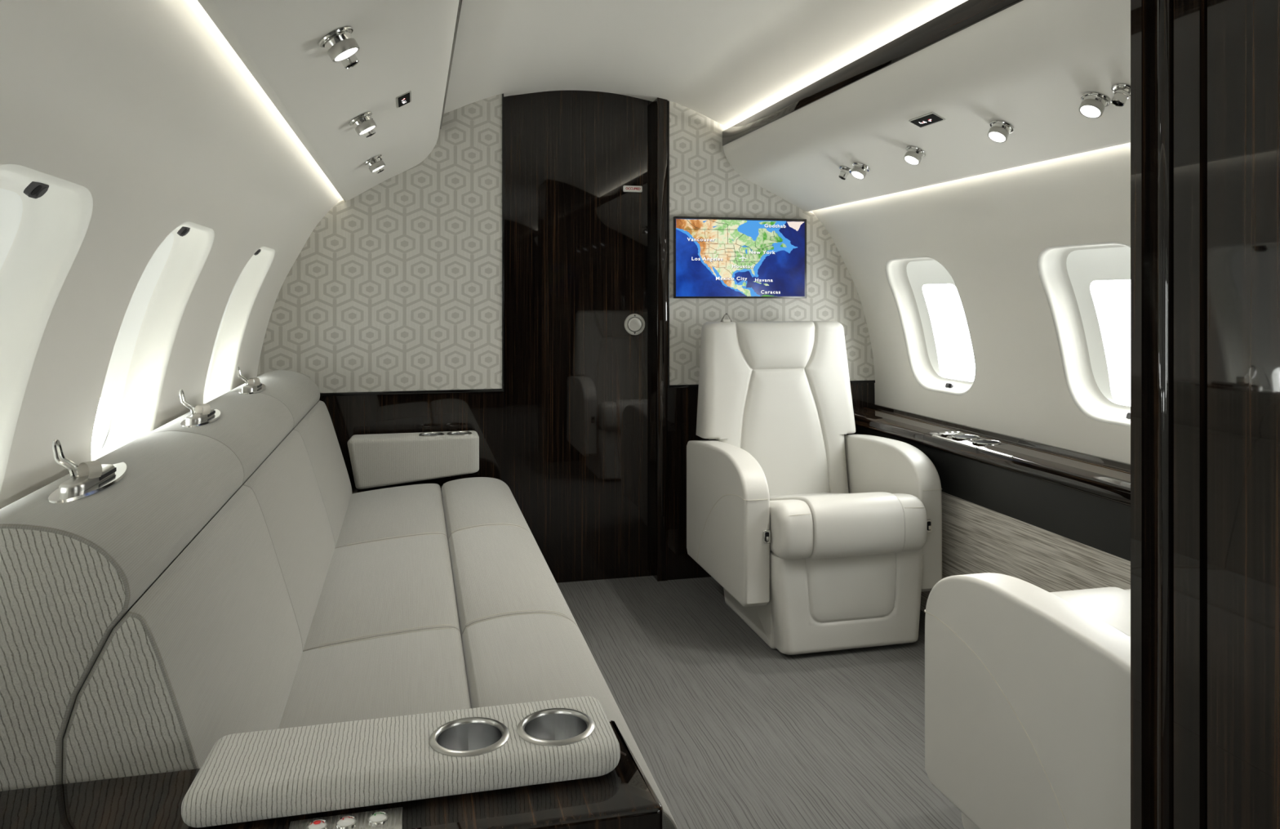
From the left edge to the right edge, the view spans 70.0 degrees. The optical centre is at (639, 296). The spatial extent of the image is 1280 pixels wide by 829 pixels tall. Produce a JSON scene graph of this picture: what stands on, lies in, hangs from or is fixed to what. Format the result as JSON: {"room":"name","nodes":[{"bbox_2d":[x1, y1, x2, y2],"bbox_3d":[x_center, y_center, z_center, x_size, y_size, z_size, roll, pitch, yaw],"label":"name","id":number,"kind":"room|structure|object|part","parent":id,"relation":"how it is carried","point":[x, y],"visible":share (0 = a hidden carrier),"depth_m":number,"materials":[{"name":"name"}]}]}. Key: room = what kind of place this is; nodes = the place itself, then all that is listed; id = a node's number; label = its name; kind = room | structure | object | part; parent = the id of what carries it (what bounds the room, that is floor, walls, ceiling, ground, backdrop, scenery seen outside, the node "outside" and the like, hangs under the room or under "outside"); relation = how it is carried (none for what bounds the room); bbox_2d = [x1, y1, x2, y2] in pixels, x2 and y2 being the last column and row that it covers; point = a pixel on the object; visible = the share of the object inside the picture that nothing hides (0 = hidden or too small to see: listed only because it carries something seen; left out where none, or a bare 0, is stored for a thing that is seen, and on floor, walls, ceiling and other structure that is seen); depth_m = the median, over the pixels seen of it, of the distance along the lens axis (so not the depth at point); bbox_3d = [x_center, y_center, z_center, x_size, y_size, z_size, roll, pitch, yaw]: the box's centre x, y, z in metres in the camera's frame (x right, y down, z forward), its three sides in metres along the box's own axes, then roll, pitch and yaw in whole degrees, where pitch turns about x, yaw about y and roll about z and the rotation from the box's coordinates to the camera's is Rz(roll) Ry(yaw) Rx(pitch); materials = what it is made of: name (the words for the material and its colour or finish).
{"room":"aircraft cabin","nodes":[
{"label":"aircraft cabin","id":0,"kind":"room"},
{"bbox_2d":[0,0,341,508],"bbox_3d":[-0.479,0.316,0.497,0.376,1.508,5.605,0,0,-14],"label":"wall","id":1,"kind":"structure","parent":0,"point":[146,106],"depth_m":1.29,"materials":[{"name":"white plastic"}]},
{"bbox_2d":[0,164,93,492],"bbox_3d":[-0.755,0.102,0.988,0.217,0.470,0.400,0,0,-14],"label":"window","id":2,"kind":"structure","parent":1,"relation":"in","point":[45,219],"depth_m":1.16,"materials":[{"name":"white plastic"}]},
{"bbox_2d":[90,221,214,461],"bbox_3d":[-0.928,0.102,1.691,0.217,0.470,0.400,0,0,-14],"label":"window","id":3,"kind":"structure","parent":1,"relation":"in","point":[129,401],"depth_m":1.84,"materials":[{"name":"white plastic"}]},
{"bbox_2d":[203,246,275,403],"bbox_3d":[-1.126,0.102,2.493,0.217,0.470,0.400,0,0,-14],"label":"window","id":4,"kind":"structure","parent":1,"relation":"in","point":[228,342],"depth_m":2.66,"materials":[{"name":"white"}]},
{"bbox_2d":[197,0,462,200],"bbox_3d":[-0.202,-0.487,0.525,0.329,0.315,5.516,0,0,-14],"label":"overhead panel","id":5,"kind":"object","parent":1,"relation":"attached to","point":[406,46],"visible":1,"depth_m":1.65,"materials":[{"name":"white plastic"}]},
{"bbox_2d":[318,26,359,62],"bbox_3d":[-0.455,-0.380,1.383,0.059,0.052,0.057,0,0,-14],"label":"light","id":6,"kind":"object","parent":5,"relation":"attached to","point":[340,46],"visible":1,"depth_m":1.37,"materials":[{"name":"silver metal"}]},
{"bbox_2d":[341,53,359,68],"bbox_3d":[-0.472,-0.383,1.452,0.043,0.044,0.043,0,0,34],"label":"air nozzle","id":7,"kind":"object","parent":5,"relation":"attached to","point":[353,60],"visible":0.39,"depth_m":1.45,"materials":[{"name":"silver metal"}]},
{"bbox_2d":[348,111,376,135],"bbox_3d":[-0.612,-0.380,2.017,0.059,0.052,0.057,0,0,-14],"label":"light","id":8,"kind":"object","parent":5,"relation":"attached to","point":[363,124],"visible":1,"depth_m":2.00,"materials":[{"name":"silver metal"}]},
{"bbox_2d":[355,118,375,137],"bbox_3d":[-0.629,-0.383,2.085,0.043,0.044,0.043,0,0,34],"label":"air nozzle","id":9,"kind":"object","parent":5,"relation":"attached to","point":[371,132],"visible":0.33,"depth_m":2.08,"materials":[{"name":"silver metal"}]},
{"bbox_2d":[364,155,385,173],"bbox_3d":[-0.763,-0.380,2.629,0.059,0.052,0.057,0,0,-14],"label":"light","id":10,"kind":"object","parent":5,"relation":"attached to","point":[375,163],"visible":1,"depth_m":2.61,"materials":[{"name":"silver metal"}]},
{"bbox_2d":[375,158,384,173],"bbox_3d":[-0.780,-0.383,2.697,0.043,0.044,0.043,0,0,34],"label":"air nozzle","id":11,"kind":"object","parent":5,"relation":"attached to","point":[381,169],"visible":0.33,"depth_m":2.69,"materials":[{"name":"silver metal"}]},
{"bbox_2d":[395,90,411,107],"bbox_3d":[-0.532,-0.443,2.058,0.034,0.021,0.108,0,0,-14],"label":"sign","id":12,"kind":"object","parent":5,"relation":"attached to","point":[402,100],"visible":1,"depth_m":2.05,"materials":[{"name":"black plastic"}]},
{"bbox_3d":[-0.531,-0.441,2.058,0.026,0.016,0.100,0,0,-14],"label":"panel","id":13,"kind":"part","parent":12,"relation":"part of","materials":[{"name":"black plastic"}]},
{"bbox_2d":[314,98,875,579],"bbox_3d":[-0.193,0.120,3.417,2.500,1.900,0.086,0,0,-14],"label":"wall","id":14,"kind":"structure","parent":0,"point":[482,412],"depth_m":3.29,"materials":[{"name":"brown wood"}]},
{"bbox_2d":[257,93,503,395],"bbox_3d":[-0.896,-0.202,3.195,0.834,1.092,0.009,0,0,-14],"label":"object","id":15,"kind":"structure","parent":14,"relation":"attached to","point":[397,288],"depth_m":3.22,"materials":[{"name":"grey fabric"}]},
{"bbox_2d":[503,90,653,582],"bbox_3d":[-0.219,0.145,3.436,0.760,1.850,0.027,0,0,-14],"label":"door","id":16,"kind":"structure","parent":14,"relation":"in","point":[578,246],"depth_m":3.44,"materials":[{"name":"brown wood"}]},
{"bbox_2d":[622,185,642,192],"bbox_3d":[-0.027,-0.407,3.479,0.074,0.024,0.008,0,0,-14],"label":"sign","id":17,"kind":"object","parent":16,"relation":"attached to","point":[625,188],"visible":1,"depth_m":3.48,"materials":[{"name":"white plastic"}]},
{"bbox_3d":[-0.018,0.108,3.477,0.055,0.055,0.010,0,0,-14],"label":"lock knob","id":18,"kind":"part","parent":16,"relation":"part of","materials":[{"name":"silver metal"}]},
{"bbox_2d":[657,97,667,581],"bbox_3d":[0.084,0.155,3.437,0.040,1.830,0.008,0,0,-14],"label":"trim","id":19,"kind":"structure","parent":14,"relation":"attached to","point":[662,104],"depth_m":3.43,"materials":[{"name":"brown wood"}]},
{"bbox_2d":[667,101,875,387],"bbox_3d":[0.520,-0.204,3.545,0.858,1.100,0.009,0,0,-14],"label":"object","id":20,"kind":"structure","parent":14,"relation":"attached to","point":[702,182],"depth_m":3.50,"materials":[{"name":"grey fabric"}]},
{"bbox_2d":[673,216,806,297],"bbox_3d":[0.387,-0.145,3.499,0.534,0.308,0.024,0,0,-14],"label":"screen","id":21,"kind":"object","parent":20,"relation":"attached to","point":[714,257],"visible":1,"depth_m":3.49,"materials":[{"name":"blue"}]},
{"bbox_2d":[444,0,968,127],"bbox_3d":[0.470,-0.597,0.734,1.584,0.350,5.600,0,0,-14],"label":"ceiling","id":22,"kind":"structure","parent":0,"point":[726,62],"depth_m":2.64,"materials":[{"name":"white plastic"}]},
{"bbox_2d":[556,575,964,828],"bbox_3d":[0.462,1.095,0.763,2.600,0.050,5.660,0,0,-14],"label":"floor","id":23,"kind":"structure","parent":0,"point":[732,730],"depth_m":2.34,"materials":[{"name":"grey carpet"}]},
{"bbox_2d":[0,720,662,828],"bbox_3d":[-0.344,0.790,0.925,0.712,0.560,0.197,0,0,-14],"label":"console","id":24,"kind":"object","parent":23,"relation":"on","point":[623,797],"visible":0.48,"depth_m":0.91,"materials":[{"name":"brown wood"}]},
{"bbox_2d":[288,806,402,828],"bbox_3d":[-0.282,0.506,0.876,0.105,0.007,0.046,0,0,-14],"label":"control panel","id":25,"kind":"object","parent":24,"relation":"on","point":[386,818],"visible":1,"depth_m":0.88,"materials":[{"name":"grey plastic"}]},
{"bbox_2d":[0,369,678,828],"bbox_3d":[-0.588,0.654,2.030,0.824,0.832,2.346,0,0,-14],"label":"sofa","id":26,"kind":"object","parent":23,"relation":"on","point":[228,607],"visible":0.99,"depth_m":1.27,"materials":[{"name":"fabric"}]},
{"bbox_2d":[48,439,127,502],"bbox_3d":[-0.708,0.210,1.180,0.060,0.064,0.261,0,0,-14],"label":"fitting","id":27,"kind":"object","parent":26,"relation":"on","point":[92,477],"visible":1,"depth_m":1.14,"materials":[{"name":"silver metal"}]},
{"bbox_3d":[-0.707,0.239,1.180,0.056,0.006,0.261,0,0,-14],"label":"plate","id":28,"kind":"part","parent":27,"relation":"part of","materials":[{"name":"silver metal"}]},
{"bbox_2d":[62,484,302,783],"bbox_3d":[-0.614,0.504,1.316,0.167,0.332,0.679,0,0,-14],"label":"cushion","id":29,"kind":"object","parent":26,"relation":"on","point":[209,648],"depth_m":1.07,"materials":[{"name":"fabric"}]},
{"bbox_2d":[179,388,221,426],"bbox_3d":[-0.859,0.210,1.791,0.060,0.064,0.261,0,0,-14],"label":"fitting","id":30,"kind":"object","parent":26,"relation":"on","point":[201,416],"visible":1,"depth_m":1.75,"materials":[{"name":"silver metal"}]},
{"bbox_3d":[-0.858,0.239,1.792,0.056,0.006,0.261,0,0,-14],"label":"plate","id":31,"kind":"part","parent":30,"relation":"part of","materials":[{"name":"silver metal"}]},
{"bbox_2d":[236,366,266,394],"bbox_3d":[-0.999,0.210,2.354,0.060,0.064,0.261,0,0,-14],"label":"fitting","id":32,"kind":"object","parent":26,"relation":"on","point":[251,387],"visible":1,"depth_m":2.31,"materials":[{"name":"silver metal"}]},
{"bbox_3d":[-0.997,0.239,2.355,0.056,0.006,0.261,0,0,-14],"label":"plate","id":33,"kind":"part","parent":32,"relation":"part of","materials":[{"name":"silver metal"}]},
{"bbox_2d":[243,429,334,648],"bbox_3d":[-0.779,0.504,1.986,0.167,0.332,0.699,0,0,-14],"label":"cushion","id":34,"kind":"object","parent":26,"relation":"on","point":[283,483],"depth_m":1.90,"materials":[{"name":"fabric"}]},
{"bbox_2d":[293,400,351,547],"bbox_3d":[-0.944,0.504,2.654,0.167,0.332,0.674,0,0,-14],"label":"cushion","id":35,"kind":"object","parent":26,"relation":"on","point":[315,428],"depth_m":2.59,"materials":[{"name":"fabric"}]},
{"bbox_2d":[278,626,471,728],"bbox_3d":[-0.411,0.697,1.366,0.316,0.146,0.679,0,0,-14],"label":"seat cushion","id":36,"kind":"object","parent":26,"relation":"on","point":[413,670],"depth_m":1.51,"materials":[{"name":"fabric"}]},
{"bbox_2d":[302,533,461,651],"bbox_3d":[-0.577,0.697,2.036,0.316,0.146,0.699,0,0,-14],"label":"seat cushion","id":37,"kind":"object","parent":26,"relation":"on","point":[368,589],"depth_m":1.96,"materials":[{"name":"fabric"}]},
{"bbox_2d":[334,483,448,548],"bbox_3d":[-0.742,0.697,2.704,0.316,0.146,0.674,0,0,-14],"label":"seat cushion","id":38,"kind":"object","parent":26,"relation":"on","point":[406,511],"depth_m":2.65,"materials":[{"name":"fabric"}]},
{"bbox_3d":[-0.242,0.490,0.980,0.433,0.033,0.141,0,0,-14],"label":"armrest","id":39,"kind":"part","parent":26,"relation":"part of","materials":[{"name":"fabric"}]},
{"bbox_3d":[-0.770,0.556,3.121,0.431,0.165,0.140,0,0,-14],"label":"armrest","id":40,"kind":"part","parent":26,"relation":"part of","materials":[{"name":"fabric"}]},
{"bbox_2d":[441,476,533,544],"bbox_3d":[-0.470,0.690,2.771,0.240,0.160,0.674,0,0,-14],"label":"cushion","id":41,"kind":"object","parent":26,"relation":"on","point":[467,503],"depth_m":2.69,"materials":[{"name":"fabric"}]},
{"bbox_2d":[448,524,580,638],"bbox_3d":[-0.305,0.690,2.103,0.240,0.160,0.699,0,0,-14],"label":"cushion","id":42,"kind":"object","parent":26,"relation":"on","point":[496,571],"depth_m":2.00,"materials":[{"name":"fabric"}]},
{"bbox_2d":[462,613,678,828],"bbox_3d":[-0.139,0.690,1.433,0.240,0.160,0.679,0,0,-14],"label":"cushion","id":43,"kind":"object","parent":26,"relation":"on","point":[507,658],"depth_m":1.52,"materials":[{"name":"fabric"}]},
{"bbox_2d":[351,477,465,493],"bbox_3d":[-0.883,0.858,3.108,0.712,0.425,0.159,0,0,-14],"label":"console","id":44,"kind":"object","parent":23,"relation":"on","point":[440,481],"visible":0.05,"depth_m":3.14,"materials":[{"name":"brown wood"}]},
{"bbox_2d":[686,313,942,654],"bbox_3d":[0.567,0.566,3.038,0.660,1.008,0.709,0,0,-14],"label":"armchair","id":45,"kind":"object","parent":23,"relation":"on","point":[819,536],"visible":1,"depth_m":2.89,"materials":[{"name":"beige leather"}]},
{"bbox_3d":[0.278,0.709,3.008,0.082,0.437,0.607,0,0,-14],"label":"armrest","id":46,"kind":"part","parent":45,"relation":"part of","materials":[{"name":"beige leather"}]},
{"bbox_3d":[0.503,0.409,3.297,0.586,0.632,0.176,0,0,-14],"label":"backrest","id":47,"kind":"part","parent":45,"relation":"part of","materials":[{"name":"beige leather"}]},
{"bbox_3d":[0.513,0.494,3.258,0.332,0.462,0.096,0,0,-14],"label":"panel","id":48,"kind":"part","parent":45,"relation":"part of","materials":[{"name":"beige leather"}]},
{"bbox_2d":[769,491,904,559],"bbox_3d":[0.585,0.691,2.966,0.291,0.174,0.561,0,0,-14],"label":"seat cushion","id":49,"kind":"object","parent":45,"relation":"on","point":[861,525],"depth_m":2.71,"materials":[{"name":"beige leather"}]},
{"bbox_3d":[0.837,0.709,3.146,0.082,0.437,0.607,0,0,-14],"label":"armrest","id":50,"kind":"part","parent":45,"relation":"part of","materials":[{"name":"beige leather"}]},
{"bbox_2d":[924,572,1130,828],"bbox_3d":[0.926,0.566,1.583,0.660,1.008,0.709,0,0,-14],"label":"armchair","id":51,"kind":"object","parent":23,"relation":"on","point":[1028,686],"visible":0.59,"depth_m":1.48,"materials":[{"name":"beige leather"}]},
{"bbox_2d":[1049,586,1130,635],"bbox_3d":[0.909,0.691,1.655,0.291,0.174,0.561,0,0,-14],"label":"seat cushion","id":52,"kind":"object","parent":51,"relation":"on","point":[1112,605],"depth_m":1.82,"materials":[{"name":"beige leather"}]},
{"bbox_2d":[812,142,1130,463],"bbox_3d":[1.420,0.316,0.966,0.376,1.508,5.605,0,0,-14],"label":"wall","id":53,"kind":"structure","parent":0,"point":[989,231],"depth_m":2.73,"materials":[{"name":"white plastic"}]},
{"bbox_2d":[722,0,1130,211],"bbox_3d":[0.773,-0.480,2.374,0.356,0.298,2.394,0,0,-14],"label":"overhead panel","id":54,"kind":"object","parent":53,"relation":"attached to","point":[1027,65],"visible":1,"depth_m":2.19,"materials":[{"name":"white plastic"}]},
{"bbox_2d":[838,166,851,179],"bbox_3d":[0.656,-0.391,2.910,0.043,0.042,0.043,0,0,31],"label":"air nozzle","id":55,"kind":"object","parent":54,"relation":"attached to","point":[845,171],"visible":0.96,"depth_m":2.90,"materials":[{"name":"silver metal"}]},
{"bbox_2d":[850,162,870,179],"bbox_3d":[0.681,-0.386,2.826,0.060,0.050,0.057,0,0,-14],"label":"light","id":56,"kind":"object","parent":54,"relation":"attached to","point":[859,171],"visible":1,"depth_m":2.81,"materials":[{"name":"silver metal"}]},
{"bbox_2d":[903,146,925,164],"bbox_3d":[0.756,-0.386,2.520,0.060,0.050,0.057,0,0,-14],"label":"light","id":57,"kind":"object","parent":54,"relation":"attached to","point":[913,155],"visible":1,"depth_m":2.50,"materials":[{"name":"silver metal"}]},
{"bbox_2d":[908,111,945,128],"bbox_3d":[0.721,-0.443,2.298,0.038,0.020,0.112,0,0,-14],"label":"sign","id":58,"kind":"object","parent":54,"relation":"attached to","point":[930,118],"visible":1,"depth_m":2.29,"materials":[{"name":"black plastic"}]},
{"bbox_2d":[987,120,1013,142],"bbox_3d":[0.848,-0.386,2.151,0.060,0.050,0.057,0,0,-14],"label":"light","id":59,"kind":"object","parent":54,"relation":"attached to","point":[999,131],"visible":1,"depth_m":2.14,"materials":[{"name":"silver metal"}]},
{"bbox_2d":[1078,92,1110,118],"bbox_3d":[0.921,-0.386,1.855,0.060,0.050,0.057,0,0,-14],"label":"light","id":60,"kind":"object","parent":54,"relation":"attached to","point":[1092,105],"visible":1,"depth_m":1.84,"materials":[{"name":"silver metal"}]},
{"bbox_2d":[1111,84,1130,106],"bbox_3d":[0.940,-0.389,1.777,0.043,0.042,0.043,0,0,31],"label":"air nozzle","id":61,"kind":"object","parent":54,"relation":"attached to","point":[1122,91],"visible":0.92,"depth_m":1.77,"materials":[{"name":"silver metal"}]},
{"bbox_2d":[884,256,976,395],"bbox_3d":[1.028,0.102,3.176,0.217,0.470,0.424,0,0,-14],"label":"window","id":62,"kind":"structure","parent":53,"relation":"in","point":[908,278],"depth_m":3.32,"materials":[{"name":"grey plastic"}]},
{"bbox_2d":[849,425,1130,560],"bbox_3d":[1.124,0.568,2.462,0.016,0.140,2.392,0,0,-14],"label":"trim","id":63,"kind":"structure","parent":53,"relation":"attached to","point":[1100,523],"depth_m":2.53,"materials":[{"name":"black"}]},
{"bbox_2d":[853,404,1130,506],"bbox_3d":[1.145,0.467,2.465,0.163,0.075,2.386,0,0,-14],"label":"ledge","id":64,"kind":"object","parent":53,"relation":"attached to","point":[1106,478],"visible":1,"depth_m":2.65,"materials":[{"name":"brown wood"}]},
{"bbox_3d":[1.006,0.442,2.943,0.076,0.004,0.032,0,0,-14],"label":"switch panel","id":65,"kind":"part","parent":64,"relation":"part of","materials":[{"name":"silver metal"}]},
{"bbox_3d":[0.975,0.451,2.837,0.008,0.008,0.240,0,0,-14],"label":"finger pull","id":66,"kind":"part","parent":64,"relation":"part of","materials":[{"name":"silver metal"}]},
{"bbox_3d":[1.024,0.451,2.637,0.008,0.008,0.159,0,0,-14],"label":"finger pull","id":67,"kind":"part","parent":64,"relation":"part of","materials":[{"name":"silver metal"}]},
{"bbox_2d":[920,491,1130,612],"bbox_3d":[1.128,0.854,2.463,0.016,0.432,2.392,0,0,-14],"label":"wall panel","id":68,"kind":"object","parent":53,"relation":"attached to","point":[976,538],"depth_m":2.63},
{"bbox_2d":[1037,241,1130,426],"bbox_3d":[1.229,0.102,2.362,0.217,0.470,0.424,0,0,-14],"label":"window","id":69,"kind":"structure","parent":53,"relation":"in","point":[1069,274],"depth_m":2.51,"materials":[{"name":"grey plastic"}]},
{"bbox_2d":[1130,0,1279,828],"bbox_3d":[1.127,0.140,0.990,1.002,1.860,0.461,0,0,-14],"label":"wall partition","id":70,"kind":"structure","parent":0,"point":[1205,74],"depth_m":1.00,"materials":[{"name":"brown wood"}]}
]}

